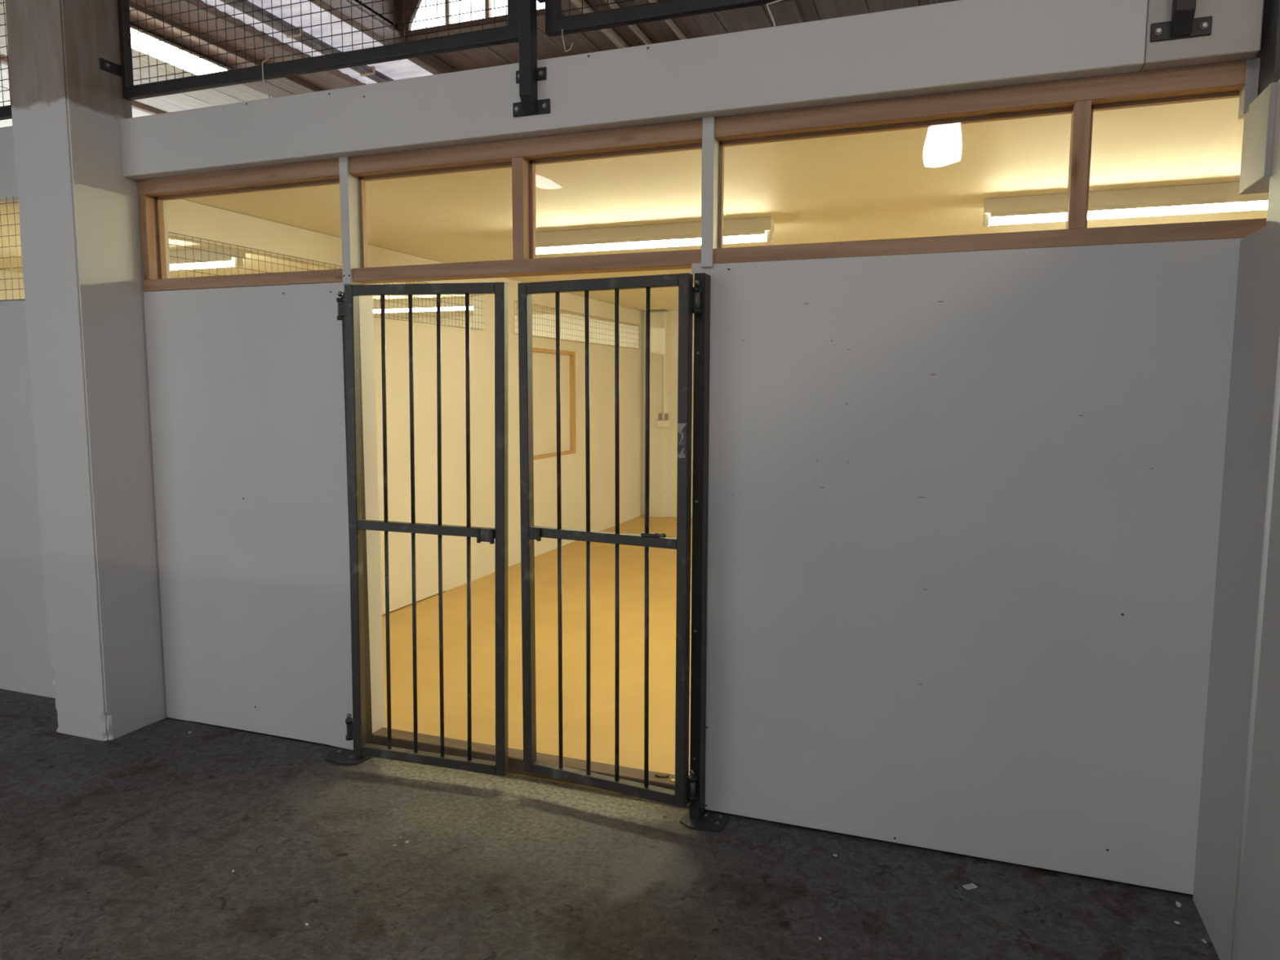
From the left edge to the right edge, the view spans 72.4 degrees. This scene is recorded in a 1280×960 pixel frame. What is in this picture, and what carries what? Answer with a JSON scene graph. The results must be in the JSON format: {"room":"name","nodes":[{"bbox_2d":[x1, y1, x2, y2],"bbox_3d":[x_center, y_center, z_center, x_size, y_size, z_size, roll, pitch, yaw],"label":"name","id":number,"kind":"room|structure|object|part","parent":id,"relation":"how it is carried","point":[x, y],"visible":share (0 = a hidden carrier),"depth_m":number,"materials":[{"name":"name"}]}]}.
{"room":"warehouse interior","nodes":[
{"label":"warehouse interior","id":0,"kind":"room"},
{"bbox_2d":[0,270,25,299],"bbox_3d":[-4.725,-0.625,8.962,0.100,2.560,7.160,2,6,20],"label":"wall","id":1,"kind":"structure","parent":0,"point":[8,274],"depth_m":7.29,"materials":[{"name":"white paint"}]},
{"bbox_2d":[0,125,56,697],"bbox_3d":[-5.400,-0.398,5.324,5.965,2.860,0.140,2,6,20],"label":"wall","id":2,"kind":"structure","parent":0,"point":[25,667],"depth_m":4.48,"materials":[{"name":"white paint"}]},
{"bbox_2d":[0,0,12,119],"bbox_3d":[-5.243,-2.468,4.949,5.560,1.284,0.049,2,6,20],"label":"panel","id":3,"kind":"object","parent":2,"relation":"attached to","point":[5,111],"visible":0.04,"depth_m":4.18,"materials":[{"name":"black metal"}]},
{"bbox_2d":[0,196,23,301],"bbox_3d":[-4.067,-1.180,4.667,3.062,0.501,0.005,2,6,20],"label":"wire mesh","id":4,"kind":"object","parent":2,"relation":"attached to","point":[14,213],"visible":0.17,"depth_m":4.32,"materials":[{"name":"metal"}]},
{"bbox_3d":[-5.401,0.012,5.366,5.965,2.035,0.140,2,6,20],"label":"wall panel","id":5,"kind":"part","parent":2,"relation":"part of","materials":[{"name":"white paint"}]},
{"bbox_2d":[166,199,643,614],"bbox_3d":[-1.249,-0.483,7.682,0.094,2.560,7.160,2,6,20],"label":"wall","id":6,"kind":"structure","parent":0,"point":[184,217],"depth_m":7.07,"materials":[{"name":"white paint"}]},
{"bbox_2d":[168,231,484,330],"bbox_3d":[-1.847,-1.247,5.830,0.005,0.298,3.143,2,6,20],"label":"wire mesh","id":7,"kind":"object","parent":6,"relation":"attached to","point":[193,248],"visible":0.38,"depth_m":5.24,"materials":[{"name":"metal"}]},
{"bbox_2d":[532,347,575,459],"bbox_3d":[-0.910,-0.749,8.557,0.086,1.050,1.160,2,6,20],"label":"boarded opening","id":8,"kind":"object","parent":6,"relation":"attached to","point":[544,360],"visible":0.51,"depth_m":8.64,"materials":[{"name":"white paint"}]},
{"bbox_3d":[-0.913,-0.242,8.605,0.086,0.032,1.060,2,6,20],"label":"frame sill","id":9,"kind":"part","parent":8,"relation":"part of","materials":[{"name":"brown wood"}]},
{"bbox_3d":[-0.718,-0.802,9.072,0.086,1.050,0.055,2,6,20],"label":"frame","id":10,"kind":"part","parent":8,"relation":"part of","materials":[{"name":"brown wood"}]},
{"bbox_2d":[514,300,639,349],"bbox_3d":[-0.562,-1.603,9.278,0.005,0.298,3.208,2,6,20],"label":"strip","id":11,"kind":"object","parent":6,"relation":"attached to","point":[535,330],"visible":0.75,"depth_m":9.15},
{"bbox_2d":[0,0,958,127],"bbox_3d":[-0.893,-2.919,3.041,16.000,0.190,18.500,2,6,20],"label":"ceiling","id":12,"kind":"structure","parent":0,"point":[795,11],"depth_m":6.49,"materials":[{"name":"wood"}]},
{"bbox_2d":[130,25,231,75],"bbox_3d":[-3.680,-3.239,6.528,0.300,0.090,1.530,2,6,20],"label":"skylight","id":13,"kind":"object","parent":12,"relation":"attached to","point":[142,36],"visible":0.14,"depth_m":6.66,"materials":[{"name":"white plastic"}]},
{"bbox_2d":[345,0,563,41],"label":"window","id":14,"kind":"structure","parent":12,"relation":"attached to","point":[388,4],"depth_m":6.38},
{"bbox_3d":[-1.166,-3.290,6.326,1.310,0.045,0.090,2,6,20],"label":"sill","id":15,"kind":"part","parent":14,"relation":"part of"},
{"bbox_2d":[403,310,693,517],"bbox_3d":[1.440,-0.768,10.483,10.600,2.560,0.210,2,6,20],"label":"wall","id":16,"kind":"structure","parent":0,"point":[663,440],"depth_m":10.90,"materials":[{"name":"white paint"}]},
{"bbox_2d":[656,311,670,426],"bbox_3d":[0.289,-1.350,10.712,0.160,1.405,0.049,2,6,20],"label":"outlet","id":17,"kind":"object","parent":16,"relation":"attached to","point":[664,415],"visible":1,"depth_m":10.74,"materials":[{"name":"white plastic"}]},
{"bbox_2d":[658,413,662,419],"bbox_3d":[0.258,-0.784,10.787,0.053,0.078,0.039,2,6,20],"label":"socket","id":18,"kind":"object","parent":17,"relation":"attached to","point":[660,415],"depth_m":10.77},
{"bbox_2d":[664,413,668,419],"bbox_3d":[0.326,-0.781,10.762,0.043,0.078,0.039,2,6,20],"label":"socket","id":19,"kind":"object","parent":17,"relation":"attached to","point":[666,415],"depth_m":10.75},
{"bbox_2d":[0,515,1219,959],"bbox_3d":[-1.165,1.366,2.781,16.000,0.101,17.000,2,6,20],"label":"floor","id":20,"kind":"structure","parent":0,"point":[129,846],"depth_m":3.01,"materials":[{"name":"concrete"}]},
{"bbox_2d":[4,0,165,741],"bbox_3d":[-2.521,-0.922,3.954,0.346,4.200,0.312,2,6,20],"label":"concrete pillar","id":21,"kind":"structure","parent":20,"relation":"on","point":[78,211],"depth_m":3.89,"materials":[{"name":"white concrete"}]},
{"bbox_2d":[98,0,518,100],"bbox_3d":[-1.375,-2.304,3.471,2.039,1.284,0.149,2,6,20],"label":"mesh railing","id":22,"kind":"object","parent":21,"relation":"attached to","point":[506,34],"visible":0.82,"depth_m":3.60,"materials":[{"name":"black metal"}]},
{"bbox_2d":[262,56,271,97],"bbox_3d":[-1.558,-1.680,3.647,0.029,0.187,0.059,-1,6,-13],"label":"scrap","id":23,"kind":"object","parent":22,"relation":"hanging from","point":[267,59],"visible":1,"depth_m":3.63,"materials":[{"name":"grey metal"}]},
{"bbox_2d":[336,853,347,855],"bbox_3d":[-1.025,1.289,3.010,0.038,0.007,0.004,-1,6,-8],"label":"splinter","id":24,"kind":"object","parent":20,"relation":"on","point":[341,854],"visible":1,"depth_m":3.01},
{"bbox_2d":[324,292,373,765],"bbox_3d":[-1.273,0.219,3.699,0.205,1.990,0.138,2,6,20],"label":"gate post","id":25,"kind":"object","parent":20,"relation":"on","point":[339,756],"visible":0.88,"depth_m":3.75,"materials":[{"name":"black metal"}]},
{"bbox_3d":[-1.278,1.205,3.795,0.205,0.008,0.125,2,6,20],"label":"plate","id":26,"kind":"part","parent":25,"relation":"part of","materials":[{"name":"black metal"}]},
{"bbox_3d":[-1.197,0.216,3.705,0.036,1.984,0.073,2,6,20],"label":"post","id":27,"kind":"part","parent":25,"relation":"part of","materials":[{"name":"black metal"}]},
{"bbox_2d":[336,282,508,776],"bbox_3d":[-0.883,0.202,3.515,0.754,1.943,0.076,3,6,16],"label":"gate","id":28,"kind":"object","parent":25,"relation":"attached to","point":[348,306],"visible":1,"depth_m":3.49,"materials":[{"name":"black metal"}]},
{"bbox_3d":[-0.839,-0.742,3.401,0.612,0.040,0.039,3,6,16],"label":"rail","id":29,"kind":"part","parent":28,"relation":"part of","materials":[{"name":"black metal"}]},
{"bbox_3d":[-0.854,0.195,3.502,0.612,0.036,0.039,3,6,16],"label":"rail","id":30,"kind":"part","parent":28,"relation":"part of","materials":[{"name":"black metal"}]},
{"bbox_3d":[-0.870,1.149,3.605,0.612,0.040,0.039,3,6,16],"label":"rail","id":31,"kind":"part","parent":28,"relation":"part of","materials":[{"name":"black metal"}]},
{"bbox_2d":[679,272,729,832],"bbox_3d":[0.240,0.275,3.143,0.170,2.002,0.133,2,6,20],"label":"gate post","id":32,"kind":"object","parent":20,"relation":"on","point":[695,818],"visible":1,"depth_m":3.16,"materials":[{"name":"black metal"}]},
{"bbox_2d":[517,272,701,807],"bbox_3d":[-0.127,0.226,3.246,0.724,1.911,0.076,3,7,26],"label":"gate","id":33,"kind":"object","parent":32,"relation":"attached to","point":[689,296],"visible":1,"depth_m":3.23,"materials":[{"name":"black metal"}]},
{"bbox_3d":[-0.138,-0.705,3.152,0.617,0.040,0.039,3,7,26],"label":"rail","id":34,"kind":"part","parent":33,"relation":"part of","materials":[{"name":"black metal"}]},
{"bbox_3d":[-0.143,1.155,3.346,0.617,0.040,0.039,3,7,26],"label":"rail","id":35,"kind":"part","parent":33,"relation":"part of","materials":[{"name":"black metal"}]},
{"bbox_3d":[-0.141,0.212,3.247,0.617,0.036,0.039,3,7,26],"label":"rail","id":36,"kind":"part","parent":33,"relation":"part of","materials":[{"name":"black metal"}]},
{"bbox_3d":[0.073,0.198,3.130,0.038,0.014,0.014,4,7,34],"label":"bolt knob","id":37,"kind":"part","parent":33,"relation":"part of","materials":[{"name":"metal"}]},
{"bbox_3d":[0.218,0.268,3.183,0.040,1.996,0.073,2,6,20],"label":"post","id":38,"kind":"part","parent":32,"relation":"part of","materials":[{"name":"black metal"}]},
{"bbox_3d":[0.236,1.268,3.242,0.170,0.007,0.123,2,6,20],"label":"plate","id":39,"kind":"part","parent":32,"relation":"part of","materials":[{"name":"black metal"}]},
{"bbox_2d":[962,883,977,889],"bbox_3d":[1.068,1.315,2.829,0.040,0.002,0.024,-2,6,-20],"label":"paper slip","id":40,"kind":"object","parent":20,"relation":"on","point":[971,886],"visible":1,"depth_m":2.83,"materials":[{"name":"white paper"}]},
{"bbox_2d":[997,921,1003,927],"bbox_3d":[1.083,1.335,2.627,0.013,0.004,0.023,-2,6,-19],"label":"paper scrap","id":41,"kind":"object","parent":20,"relation":"on","point":[999,923],"visible":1,"depth_m":2.62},
{"bbox_2d":[1175,901,1181,907],"bbox_3d":[1.681,1.326,2.730,0.015,0.005,0.027,4,7,36],"label":"paper scrap","id":42,"kind":"object","parent":20,"relation":"on","point":[1178,904],"visible":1,"depth_m":2.73,"materials":[{"name":"white paper"}]},
{"bbox_2d":[0,54,1267,318],"bbox_3d":[0.211,-1.720,7.042,10.600,0.038,7.300,2,6,20],"label":"ceiling","id":43,"kind":"structure","parent":0,"point":[935,181],"depth_m":4.28,"materials":[{"name":"paint"}]},
{"bbox_2d":[168,247,245,270],"bbox_3d":[-3.481,-1.568,6.300,1.540,0.130,0.105,2,6,20],"label":"fluorescent light","id":44,"kind":"object","parent":43,"relation":"attached to","point":[211,257],"visible":0.39,"depth_m":6.09,"materials":[{"name":"white plastic"}]},
{"bbox_2d":[373,301,381,313],"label":"fluorescent light","id":45,"kind":"object","parent":43,"relation":"attached to","point":[375,304],"depth_m":9.71,"materials":[{"name":"white plastic"}]},
{"bbox_2d":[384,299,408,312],"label":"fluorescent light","id":46,"kind":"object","parent":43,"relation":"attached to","point":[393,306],"depth_m":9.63,"materials":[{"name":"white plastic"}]},
{"bbox_2d":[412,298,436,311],"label":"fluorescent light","id":47,"kind":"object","parent":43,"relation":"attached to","point":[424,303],"depth_m":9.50,"materials":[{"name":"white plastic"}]},
{"bbox_2d":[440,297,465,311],"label":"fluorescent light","id":48,"kind":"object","parent":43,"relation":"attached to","point":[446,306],"depth_m":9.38,"materials":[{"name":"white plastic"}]},
{"bbox_2d":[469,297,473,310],"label":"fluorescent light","id":49,"kind":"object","parent":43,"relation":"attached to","point":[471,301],"depth_m":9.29,"materials":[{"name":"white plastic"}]},
{"bbox_2d":[536,217,773,254],"bbox_3d":[0.029,-1.446,5.219,1.538,0.130,0.105,2,6,20],"label":"fluorescent light","id":50,"kind":"object","parent":43,"relation":"attached to","point":[759,228],"visible":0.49,"depth_m":5.17,"materials":[{"name":"white plastic"}]},
{"bbox_2d":[982,181,1268,226],"bbox_3d":[2.480,-1.335,4.210,1.539,0.130,0.105,2,6,20],"label":"fluorescent light","id":51,"kind":"object","parent":43,"relation":"attached to","point":[1223,197],"visible":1,"depth_m":4.21,"materials":[{"name":"white plastic"}]},
{"bbox_2d":[120,0,1266,894],"bbox_3d":[-0.370,-0.152,3.449,4.787,2.804,0.229,2,6,20],"label":"wall","id":52,"kind":"structure","parent":0,"point":[965,491],"depth_m":2.98,"materials":[{"name":"white paint"}]},
{"bbox_2d":[155,179,339,279],"bbox_3d":[-1.722,-1.098,3.881,1.095,0.382,0.030,2,6,20],"label":"window","id":53,"kind":"structure","parent":52,"relation":"in","point":[159,200],"depth_m":3.97,"materials":[{"name":"brown wood"}]},
{"bbox_3d":[-1.732,0.158,4.025,1.152,2.039,0.160,2,6,20],"label":"wall panel","id":54,"kind":"part","parent":52,"relation":"part of","materials":[{"name":"white paint"}]},
{"bbox_2d":[359,162,511,267],"bbox_3d":[-0.818,-1.061,3.548,0.749,0.382,0.030,2,6,20],"label":"window","id":55,"kind":"structure","parent":52,"relation":"in","point":[362,180],"depth_m":3.62,"materials":[{"name":"brown wood"}]},
{"bbox_2d":[372,727,689,803],"bbox_3d":[-0.483,1.190,3.683,1.502,0.066,0.090,2,6,20],"label":"door threshold","id":56,"kind":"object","parent":52,"relation":"attached to","point":[400,739],"depth_m":3.69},
{"bbox_2d":[654,773,669,777],"bbox_3d":[0.088,1.175,3.479,0.057,0.010,0.025,0,6,1],"label":"paper scrap","id":57,"kind":"object","parent":56,"relation":"on","point":[658,775],"visible":1,"depth_m":3.47,"materials":[{"name":"paper"}]},
{"bbox_2d":[512,0,550,117],"bbox_3d":[-0.405,-2.125,3.110,0.152,1.581,0.050,2,6,20],"label":"post","id":58,"kind":"object","parent":52,"relation":"attached to","point":[528,74],"visible":1,"depth_m":3.16,"materials":[{"name":"black metal"}]},
{"bbox_3d":[-0.405,-2.127,3.109,0.050,1.576,0.050,2,6,20],"label":"post","id":59,"kind":"part","parent":58,"relation":"part of","materials":[{"name":"black metal"}]},
{"bbox_3d":[-0.399,-1.481,3.198,0.124,0.044,0.006,2,6,20],"label":"fixing plate","id":60,"kind":"part","parent":58,"relation":"part of","materials":[{"name":"black metal"}]},
{"bbox_3d":[-0.399,-1.366,3.210,0.152,0.051,0.006,2,6,20],"label":"fixing plate","id":61,"kind":"part","parent":58,"relation":"part of","materials":[{"name":"black metal"}]},
{"bbox_2d":[536,0,793,36],"bbox_3d":[0.557,-2.229,2.804,1.967,1.284,0.065,2,6,20],"label":"mesh railing","id":62,"kind":"object","parent":58,"relation":"attached to","point":[555,23],"visible":1,"depth_m":3.08,"materials":[{"name":"black metal"}]},
{"bbox_2d":[561,29,573,52],"bbox_3d":[-0.262,-1.587,3.155,0.043,0.080,0.006,2,6,15],"label":"scrap","id":63,"kind":"object","parent":62,"relation":"hanging from","point":[562,29],"visible":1,"depth_m":3.16,"materials":[{"name":"grey metal"}]},
{"bbox_2d":[766,0,782,26],"bbox_3d":[0.452,-1.547,2.893,0.070,0.087,0.012,2,6,20],"label":"scrap","id":64,"kind":"object","parent":62,"relation":"hanging from","point":[777,1],"visible":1,"depth_m":2.90,"materials":[{"name":"grey metal"}]},
{"bbox_2d":[529,143,702,258],"bbox_3d":[-0.089,-1.031,3.279,0.713,0.382,0.030,2,6,20],"label":"window","id":65,"kind":"structure","parent":52,"relation":"in","point":[699,146],"depth_m":3.32,"materials":[{"name":"brown wood"}]},
{"bbox_3d":[-0.201,-1.256,3.276,4.436,0.068,0.100,2,6,20],"label":"rail","id":66,"kind":"part","parent":52,"relation":"part of","materials":[{"name":"brown wood"}]},
{"bbox_3d":[-0.202,-0.818,3.322,4.436,0.053,0.100,2,6,20],"label":"rail","id":67,"kind":"part","parent":52,"relation":"part of","materials":[{"name":"brown wood"}]},
{"bbox_2d":[718,106,1072,248],"bbox_3d":[0.818,-0.994,2.946,1.135,0.382,0.030,2,6,20],"label":"window","id":68,"kind":"structure","parent":52,"relation":"in","point":[1065,110],"depth_m":2.95,"materials":[{"name":"brown wood"}]},
{"bbox_3d":[1.043,0.265,3.002,1.757,2.029,0.160,2,6,20],"label":"wall panel","id":69,"kind":"part","parent":52,"relation":"part of","materials":[{"name":"white paint"}]},
{"bbox_2d":[1084,90,1239,228],"bbox_3d":[1.632,-0.961,2.646,0.510,0.382,0.030,2,6,20],"label":"window","id":70,"kind":"structure","parent":52,"relation":"in","point":[1230,95],"depth_m":2.65,"materials":[{"name":"brown wood"}]},
{"bbox_2d":[1150,0,1212,42],"bbox_3d":[1.537,-2.045,2.394,0.152,1.581,0.050,2,6,20],"label":"post","id":71,"kind":"object","parent":52,"relation":"attached to","point":[1183,24],"visible":1,"depth_m":2.48,"materials":[{"name":"black metal"}]},
{"bbox_3d":[1.543,-1.286,2.494,0.152,0.051,0.006,2,6,20],"label":"fixing plate","id":72,"kind":"part","parent":71,"relation":"part of","materials":[{"name":"black metal"}]},
{"bbox_3d":[1.537,-2.047,2.394,0.050,1.576,0.050,2,6,20],"label":"post","id":73,"kind":"part","parent":71,"relation":"part of","materials":[{"name":"black metal"}]},
{"bbox_2d":[1192,79,1279,959],"bbox_3d":[1.148,0.309,0.898,0.114,2.405,3.699,2,6,20],"label":"wall","id":74,"kind":"structure","parent":0,"point":[1236,897],"depth_m":2.35,"materials":[{"name":"white paint"}]},
{"bbox_3d":[1.076,0.331,0.684,0.100,2.405,3.246,2,6,20],"label":"wall panel","id":75,"kind":"part","parent":74,"relation":"part of","materials":[{"name":"white paint"}]},
{"bbox_2d":[1256,0,1279,95],"bbox_3d":[1.843,-1.948,2.336,0.188,1.780,0.180,2,6,20],"label":"steel column","id":76,"kind":"structure","parent":74,"relation":"on","point":[1268,53],"depth_m":2.42,"materials":[{"name":"grey metal"}]}
]}

